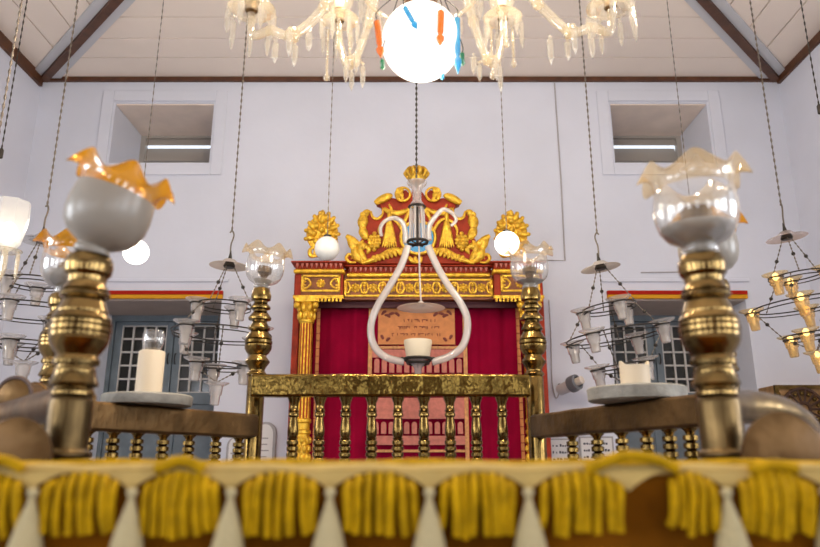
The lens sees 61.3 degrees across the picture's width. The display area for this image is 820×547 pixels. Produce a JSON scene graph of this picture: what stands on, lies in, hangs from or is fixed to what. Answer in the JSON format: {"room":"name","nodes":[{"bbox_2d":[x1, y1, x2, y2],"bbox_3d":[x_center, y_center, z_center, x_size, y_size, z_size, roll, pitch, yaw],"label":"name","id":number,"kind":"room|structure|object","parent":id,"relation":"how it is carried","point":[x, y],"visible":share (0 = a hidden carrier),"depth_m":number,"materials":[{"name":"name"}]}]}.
{"room":"house of worship","nodes":[
{"label":"house of worship","id":0,"kind":"room"},
{"bbox_2d":[0,47,40,342],"bbox_3d":[-3.730,-0.963,0.498,0.300,5.320,13.050,0,-15,0],"label":"wall","id":1,"kind":"structure","parent":0,"point":[22,114],"depth_m":6.26,"materials":[{"name":"paint"}]},
{"bbox_2d":[0,31,42,86],"bbox_3d":[-3.565,-3.442,0.927,0.030,0.110,11.965,0,-15,0],"label":"trim","id":2,"kind":"structure","parent":1,"relation":"attached to","point":[6,44],"depth_m":6.34,"materials":[{"name":"brown wood"}]},
{"bbox_2d":[0,82,819,459],"bbox_3d":[0.000,0.666,6.428,7.760,5.320,0.750,0,-15,0],"label":"wall","id":3,"kind":"structure","parent":0,"point":[282,176],"depth_m":6.43,"materials":[{"name":"paint"}]},
{"bbox_2d":[35,0,134,82],"bbox_3d":[-1.924,-2.316,5.141,4.600,0.050,0.230,-15,-21,43],"label":"beam","id":4,"kind":"structure","parent":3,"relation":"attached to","point":[99,16],"depth_m":6.03,"materials":[{"name":"brown wood"}]},
{"bbox_2d":[95,299,221,460],"bbox_3d":[-2.297,1.347,6.246,1.245,2.112,0.740,0,-15,0],"label":"window","id":5,"kind":"structure","parent":3,"relation":"in","point":[131,318],"depth_m":6.67,"materials":[{"name":"blue paint"}]},
{"bbox_2d":[96,91,227,174],"bbox_3d":[-2.362,-1.343,6.582,1.205,0.878,0.018,0,-15,0],"label":"trim","id":6,"kind":"structure","parent":3,"relation":"attached to","point":[221,97],"depth_m":6.60,"materials":[{"name":"paint"}]},
{"bbox_2d":[117,104,213,162],"bbox_3d":[-2.362,-1.271,6.960,0.945,0.678,0.730,0,-15,0],"label":"window","id":7,"kind":"structure","parent":3,"relation":"in","point":[171,124],"depth_m":7.19,"materials":[{"name":"beige paint"}]},
{"bbox_2d":[107,279,228,298],"bbox_3d":[-2.297,0.134,6.167,1.345,0.185,0.035,0,-15,0],"label":"trim","id":8,"kind":"structure","parent":3,"relation":"attached to","point":[114,294],"depth_m":6.14,"materials":[{"name":"red paint"}]},
{"bbox_2d":[226,438,243,459],"bbox_3d":[-1.460,1.649,5.749,0.151,0.566,0.040,0,-15,0],"label":"tablet","id":9,"kind":"object","parent":3,"relation":"attached to","point":[229,453],"visible":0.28,"depth_m":5.78,"materials":[{"name":"white stone"}]},
{"bbox_2d":[261,422,276,458],"bbox_3d":[-1.217,1.589,5.765,0.185,0.690,0.040,0,-15,0],"label":"tablet","id":10,"kind":"object","parent":3,"relation":"attached to","point":[269,432],"visible":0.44,"depth_m":5.80,"materials":[{"name":"white stone"}]},
{"bbox_2d":[43,76,776,81],"bbox_3d":[0.000,-1.886,6.722,7.160,0.042,0.035,0,-15,0],"label":"trim","id":11,"kind":"structure","parent":3,"relation":"attached to","point":[69,78],"depth_m":6.71,"materials":[{"name":"brown wood"}]},
{"bbox_2d":[540,83,565,260],"bbox_3d":[1.294,-0.983,6.484,0.242,1.800,0.012,0,-15,0],"label":"cable","id":12,"kind":"object","parent":3,"relation":"attached to","point":[554,83],"visible":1,"depth_m":6.45,"materials":[{"name":"grey plastic"}]},
{"bbox_2d":[551,438,568,458],"bbox_3d":[1.276,1.604,5.769,0.225,0.444,0.025,0,-15,0],"label":"notice","id":13,"kind":"object","parent":3,"relation":"attached to","point":[559,446],"visible":0.3,"depth_m":5.80,"materials":[{"name":"white paper"}]},
{"bbox_2d":[548,300,584,398],"bbox_3d":[1.305,0.614,5.875,0.142,0.876,0.387,8,-17,-27],"label":"security camera","id":14,"kind":"object","parent":3,"relation":"attached to","point":[573,383],"visible":1,"depth_m":5.70,"materials":[{"name":"grey paint"}]},
{"bbox_2d":[565,374,582,392],"bbox_3d":[1.354,0.906,5.702,0.140,0.148,0.103,10,-19,-33],"label":"hood","id":15,"kind":"object","parent":14,"relation":"attached to","point":[573,383],"depth_m":5.66,"materials":[{"name":"grey plastic"}]},
{"bbox_2d":[579,436,613,458],"bbox_3d":[1.565,1.588,5.773,0.284,0.444,0.025,0,-15,0],"label":"notice","id":16,"kind":"object","parent":3,"relation":"attached to","point":[585,445],"visible":0.23,"depth_m":5.80,"materials":[{"name":"white paper"}]},
{"bbox_2d":[610,104,704,162],"bbox_3d":[2.393,-1.271,6.960,0.926,0.678,0.730,0,-15,0],"label":"window","id":17,"kind":"structure","parent":3,"relation":"in","point":[632,124],"depth_m":7.19,"materials":[{"name":"beige paint"}]},
{"bbox_2d":[641,271,677,272],"bbox_3d":[2.264,-0.011,6.217,0.378,0.017,0.010,0,-15,0],"label":"cable","id":18,"kind":"object","parent":3,"relation":"attached to","point":[671,271],"visible":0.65,"depth_m":6.21,"materials":[{"name":"grey plastic"}]},
{"bbox_2d":[596,91,729,174],"bbox_3d":[2.393,-1.343,6.582,1.186,0.878,0.018,0,-15,0],"label":"trim","id":19,"kind":"structure","parent":3,"relation":"attached to","point":[608,167],"depth_m":6.57,"materials":[{"name":"paint"}]},
{"bbox_2d":[601,279,748,298],"bbox_3d":[2.374,0.134,6.167,1.321,0.185,0.035,0,-15,0],"label":"trim","id":20,"kind":"structure","parent":3,"relation":"attached to","point":[610,294],"depth_m":6.14,"materials":[{"name":"red paint"}]},
{"bbox_2d":[608,299,744,459],"bbox_3d":[2.374,1.347,6.246,1.221,2.112,0.740,0,-15,0],"label":"window","id":21,"kind":"structure","parent":3,"relation":"in","point":[672,363],"depth_m":6.69,"materials":[{"name":"blue paint"}]},
{"bbox_2d":[685,0,784,82],"bbox_3d":[1.924,-2.316,5.141,0.230,0.050,4.600,-15,-21,43],"label":"trim","id":22,"kind":"structure","parent":3,"relation":"attached to","point":[720,16],"depth_m":6.02,"materials":[{"name":"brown wood"}]},
{"bbox_2d":[0,0,819,75],"bbox_3d":[0.000,-3.470,1.186,7.760,0.080,13.050,0,-15,0],"label":"ceiling","id":23,"kind":"structure","parent":0,"point":[197,38],"depth_m":6.08,"materials":[{"name":"paint"}]},
{"bbox_2d":[0,0,27,158],"bbox_3d":[-2.189,-1.602,3.966,0.052,2.050,0.052,0,-15,0],"label":"lamp chain","id":24,"kind":"object","parent":23,"relation":"hanging from","point":[1,148],"visible":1,"depth_m":3.80,"materials":[{"name":"grey metal"}]},
{"bbox_2d":[0,0,30,279],"bbox_3d":[-1.637,-1.273,3.046,0.229,3.172,0.140,0,-15,0],"label":"lamp","id":25,"kind":"object","parent":23,"relation":"hanging from","point":[15,212],"visible":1,"depth_m":2.72,"materials":[{"name":"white glass"}]},
{"bbox_2d":[0,0,78,377],"bbox_3d":[-2.123,-0.937,4.198,0.577,3.209,0.577,-11,-19,34],"label":"oil lamp","id":26,"kind":"object","parent":23,"relation":"hanging from","point":[12,301],"visible":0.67,"depth_m":3.91,"materials":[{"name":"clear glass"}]},
{"bbox_2d":[122,0,163,264],"bbox_3d":[-1.657,-1.244,4.490,0.152,2.462,0.152,0,-15,0],"label":"lamp","id":27,"kind":"object","parent":23,"relation":"hanging from","point":[139,254],"visible":0.64,"depth_m":4.15,"materials":[{"name":"white glass"}]},
{"bbox_2d":[170,14,273,405],"bbox_3d":[-1.101,-0.840,4.379,0.576,3.301,0.577,6,-16,-19],"label":"oil lamp","id":28,"kind":"object","parent":23,"relation":"hanging from","point":[228,264],"visible":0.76,"depth_m":4.10,"materials":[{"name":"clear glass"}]},
{"bbox_2d":[315,22,338,260],"bbox_3d":[-0.502,-1.255,4.493,0.150,2.439,0.150,0,-15,0],"label":"lamp","id":29,"kind":"object","parent":23,"relation":"hanging from","point":[326,247],"visible":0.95,"depth_m":4.15,"materials":[{"name":"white glass"}]},
{"bbox_2d":[367,83,470,371],"bbox_3d":[0.059,-0.866,4.598,0.590,3.133,0.299,-7,-17,23],"label":"glass lamp","id":30,"kind":"object","parent":23,"relation":"hanging from","point":[417,350],"visible":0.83,"depth_m":4.32,"materials":[{"name":"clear glass"}]},
{"bbox_2d":[227,0,636,82],"bbox_3d":[0.071,-1.792,2.444,1.348,2.489,1.178,0,-15,0],"label":"crystal chandelier","id":31,"kind":"object","parent":23,"relation":"hanging from","point":[419,41],"visible":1,"depth_m":2.10,"materials":[{"name":"white"}]},
{"bbox_2d":[495,3,518,255],"bbox_3d":[0.589,-1.270,4.497,0.150,2.408,0.150,0,-15,0],"label":"lamp","id":32,"kind":"object","parent":23,"relation":"hanging from","point":[506,239],"visible":0.88,"depth_m":4.16,"materials":[{"name":"white glass"}]},
{"bbox_2d":[560,0,674,384],"bbox_3d":[1.202,-0.836,4.378,0.571,3.308,0.577,1,-15,-4],"label":"oil lamp","id":33,"kind":"object","parent":23,"relation":"hanging from","point":[599,266],"visible":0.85,"depth_m":4.13,"materials":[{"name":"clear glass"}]},
{"bbox_2d":[667,2,690,204],"bbox_3d":[1.728,-1.238,4.488,0.150,2.474,0.150,0,-15,0],"label":"lamp","id":34,"kind":"object","parent":23,"relation":"hanging from","point":[667,2],"visible":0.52,"depth_m":4.45,"materials":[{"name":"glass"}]},
{"bbox_2d":[740,0,819,357],"bbox_3d":[2.334,-0.927,4.403,0.574,3.120,0.576,4,-16,-14],"label":"oil lamp","id":35,"kind":"object","parent":23,"relation":"hanging from","point":[786,235],"visible":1,"depth_m":4.19,"materials":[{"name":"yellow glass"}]},
{"bbox_2d":[800,0,819,114],"bbox_3d":[2.232,-1.728,4.001,0.052,1.788,0.052,0,-15,0],"label":"lamp chain","id":36,"kind":"object","parent":23,"relation":"hanging from","point":[818,105],"visible":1,"depth_m":3.85,"materials":[{"name":"grey metal"}]},
{"bbox_2d":[778,44,819,338],"bbox_3d":[3.730,-0.963,0.498,0.300,5.320,13.050,0,-15,0],"label":"wall","id":37,"kind":"structure","parent":0,"point":[798,97],"depth_m":6.25,"materials":[{"name":"paint"}]},
{"bbox_2d":[777,31,819,83],"bbox_3d":[3.565,-3.457,0.931,0.030,0.080,11.965,0,-15,0],"label":"trim","id":38,"kind":"structure","parent":37,"relation":"attached to","point":[814,42],"depth_m":6.31,"materials":[{"name":"brown wood"}]},
{"bbox_3d":[0.000,1.664,-0.172,7.760,0.100,13.150,0,-15,0],"label":"floor","id":39,"kind":"structure","parent":0,"visible":0},
{"bbox_2d":[286,165,551,459],"bbox_3d":[0.067,1.086,5.447,2.093,3.992,0.880,0,-15,0],"label":"torah ark","id":40,"kind":"object","parent":39,"relation":"on","point":[357,281],"visible":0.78,"depth_m":5.46,"materials":[{"name":"red paint"}]},
{"bbox_2d":[309,308,525,460],"bbox_3d":[0.059,1.417,5.266,1.656,2.416,0.066,0,-15,0],"label":"curtain","id":41,"kind":"object","parent":40,"relation":"hanging from","point":[341,345],"visible":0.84,"depth_m":5.46,"materials":[{"name":"fabric"}]},
{"bbox_2d":[758,385,819,423],"bbox_3d":[3.270,2.017,5.494,0.580,2.220,0.296,0,-15,0],"label":"tall cabinet","id":42,"kind":"object","parent":39,"relation":"on","point":[807,396],"visible":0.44,"depth_m":5.64,"materials":[{"name":"brown wood"}]},
{"bbox_3d":[-0.050,1.747,1.076,2.300,0.400,2.600,0,-15,0],"label":"platform","id":43,"kind":"object","parent":39,"relation":"on","visible":0},
{"bbox_2d":[0,250,819,460],"bbox_3d":[-0.100,0.745,1.628,1.803,1.827,1.565,0,-15,0],"label":"railing","id":44,"kind":"object","parent":43,"relation":"on","point":[55,417],"visible":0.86,"depth_m":1.79,"materials":[{"name":"brown metal"}]},
{"bbox_2d":[32,228,77,292],"bbox_3d":[-0.946,-0.024,1.923,0.189,0.166,0.191,0,-15,0],"label":"glass shade","id":45,"kind":"object","parent":44,"relation":"on","point":[55,277],"visible":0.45,"depth_m":1.88,"materials":[{"name":"beige"}]},
{"bbox_2d":[40,248,54,292],"bbox_3d":[-0.949,0.000,1.919,0.142,0.118,0.142,0,-15,0],"label":"bowl","id":46,"kind":"object","parent":45,"relation":"on","point":[48,275],"depth_m":1.88,"materials":[{"name":"clear glass"}]},
{"bbox_2d":[63,147,174,256],"bbox_3d":[-0.515,-0.117,1.223,0.184,0.190,0.191,0,-15,0],"label":"glass shade","id":47,"kind":"object","parent":44,"relation":"on","point":[108,209],"visible":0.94,"depth_m":1.17,"materials":[{"name":"beige glass"}]},
{"bbox_2d":[63,176,154,256],"bbox_3d":[-0.530,-0.092,1.218,0.147,0.140,0.142,0,-15,0],"label":"bowl","id":48,"kind":"object","parent":47,"relation":"on","point":[106,215],"depth_m":1.17,"materials":[{"name":"beige glass"}]},
{"bbox_2d":[100,331,192,407],"bbox_3d":[-0.790,0.287,2.109,0.262,0.228,0.262,0,-15,0],"label":"candle lamp","id":49,"kind":"object","parent":44,"relation":"on","point":[151,361],"visible":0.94,"depth_m":2.06,"materials":[{"name":"white wax"}]},
{"bbox_2d":[148,341,157,349],"bbox_3d":[-0.790,0.224,2.127,0.028,0.031,0.028,0,-15,0],"label":"socket","id":50,"kind":"object","parent":49,"relation":"attached to","point":[153,345],"depth_m":2.12,"materials":[{"name":"grey metal"}]},
{"bbox_2d":[246,243,292,287],"bbox_3d":[-0.541,-0.025,2.599,0.190,0.176,0.191,0,-15,0],"label":"glass shade","id":51,"kind":"object","parent":44,"relation":"on","point":[264,271],"visible":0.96,"depth_m":2.57,"materials":[{"name":"beige"}]},
{"bbox_2d":[257,265,271,277],"bbox_3d":[-0.545,-0.006,2.594,0.054,0.045,0.052,0,-15,0],"label":"socket","id":52,"kind":"object","parent":51,"relation":"attached to","point":[264,271],"depth_m":2.58,"materials":[{"name":"gold metal"}]},
{"bbox_2d":[246,255,283,287],"bbox_3d":[-0.544,-0.001,2.593,0.142,0.127,0.142,0,-15,0],"label":"bowl","id":53,"kind":"object","parent":51,"relation":"on","point":[264,271],"depth_m":2.57,"materials":[{"name":"clear glass"}]},
{"bbox_2d":[503,244,548,288],"bbox_3d":[0.448,-0.023,2.597,0.192,0.166,0.191,0,-15,0],"label":"glass shade","id":54,"kind":"object","parent":44,"relation":"on","point":[529,271],"visible":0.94,"depth_m":2.57,"materials":[{"name":"beige"}]},
{"bbox_2d":[522,265,535,277],"bbox_3d":[0.448,-0.006,2.594,0.052,0.043,0.052,0,-15,0],"label":"socket","id":55,"kind":"object","parent":54,"relation":"attached to","point":[529,271],"depth_m":2.58,"materials":[{"name":"gold metal"}]},
{"bbox_2d":[510,257,548,288],"bbox_3d":[0.448,0.001,2.592,0.142,0.118,0.142,0,-15,0],"label":"bowl","id":56,"kind":"object","parent":54,"relation":"on","point":[529,271],"depth_m":2.57,"materials":[{"name":"clear glass"}]},
{"bbox_2d":[587,361,687,404],"bbox_3d":[0.638,0.304,1.958,0.272,0.114,0.272,0,-15,0],"label":"candle lamp","id":57,"kind":"object","parent":44,"relation":"on","point":[636,385],"visible":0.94,"depth_m":1.87,"materials":[{"name":"grey stone"}]},
{"bbox_2d":[636,152,752,255],"bbox_3d":[0.503,-0.112,1.222,0.192,0.166,0.191,0,-15,0],"label":"glass shade","id":58,"kind":"object","parent":44,"relation":"on","point":[697,229],"visible":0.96,"depth_m":1.18,"materials":[{"name":"beige"}]},
{"bbox_2d":[680,204,711,219],"bbox_3d":[0.505,-0.096,1.219,0.052,0.043,0.052,0,-15,0],"label":"socket","id":59,"kind":"object","parent":58,"relation":"attached to","point":[695,210],"depth_m":1.20,"materials":[{"name":"gold metal"}]},
{"bbox_2d":[653,181,739,255],"bbox_3d":[0.505,-0.089,1.217,0.142,0.118,0.142,0,-15,0],"label":"bowl","id":60,"kind":"object","parent":58,"relation":"on","point":[697,229],"depth_m":1.18,"materials":[{"name":"clear glass"}]},
{"bbox_2d":[667,206,747,277],"bbox_3d":[0.745,-0.064,1.739,0.190,0.166,0.191,0,-15,0],"label":"glass shade","id":61,"kind":"object","parent":44,"relation":"on","point":[729,248],"visible":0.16,"depth_m":1.68,"materials":[{"name":"beige"}]},
{"bbox_2d":[678,231,738,277],"bbox_3d":[0.748,-0.041,1.733,0.142,0.118,0.142,0,-15,0],"label":"bowl","id":62,"kind":"object","parent":61,"relation":"on","point":[729,248],"depth_m":1.68,"materials":[{"name":"beige"}]},
{"bbox_3d":[0.000,0.819,0.680,1.440,1.181,0.195,0,-15,0],"label":"desk","id":63,"kind":"object","parent":43,"relation":"on","visible":0},
{"bbox_2d":[0,450,819,546],"bbox_3d":[0.000,0.509,0.746,1.520,0.614,0.285,0,-15,0],"label":"cloth","id":64,"kind":"object","parent":63,"relation":"on","point":[627,498],"visible":1,"depth_m":0.70,"materials":[{"name":"yellow fabric"}]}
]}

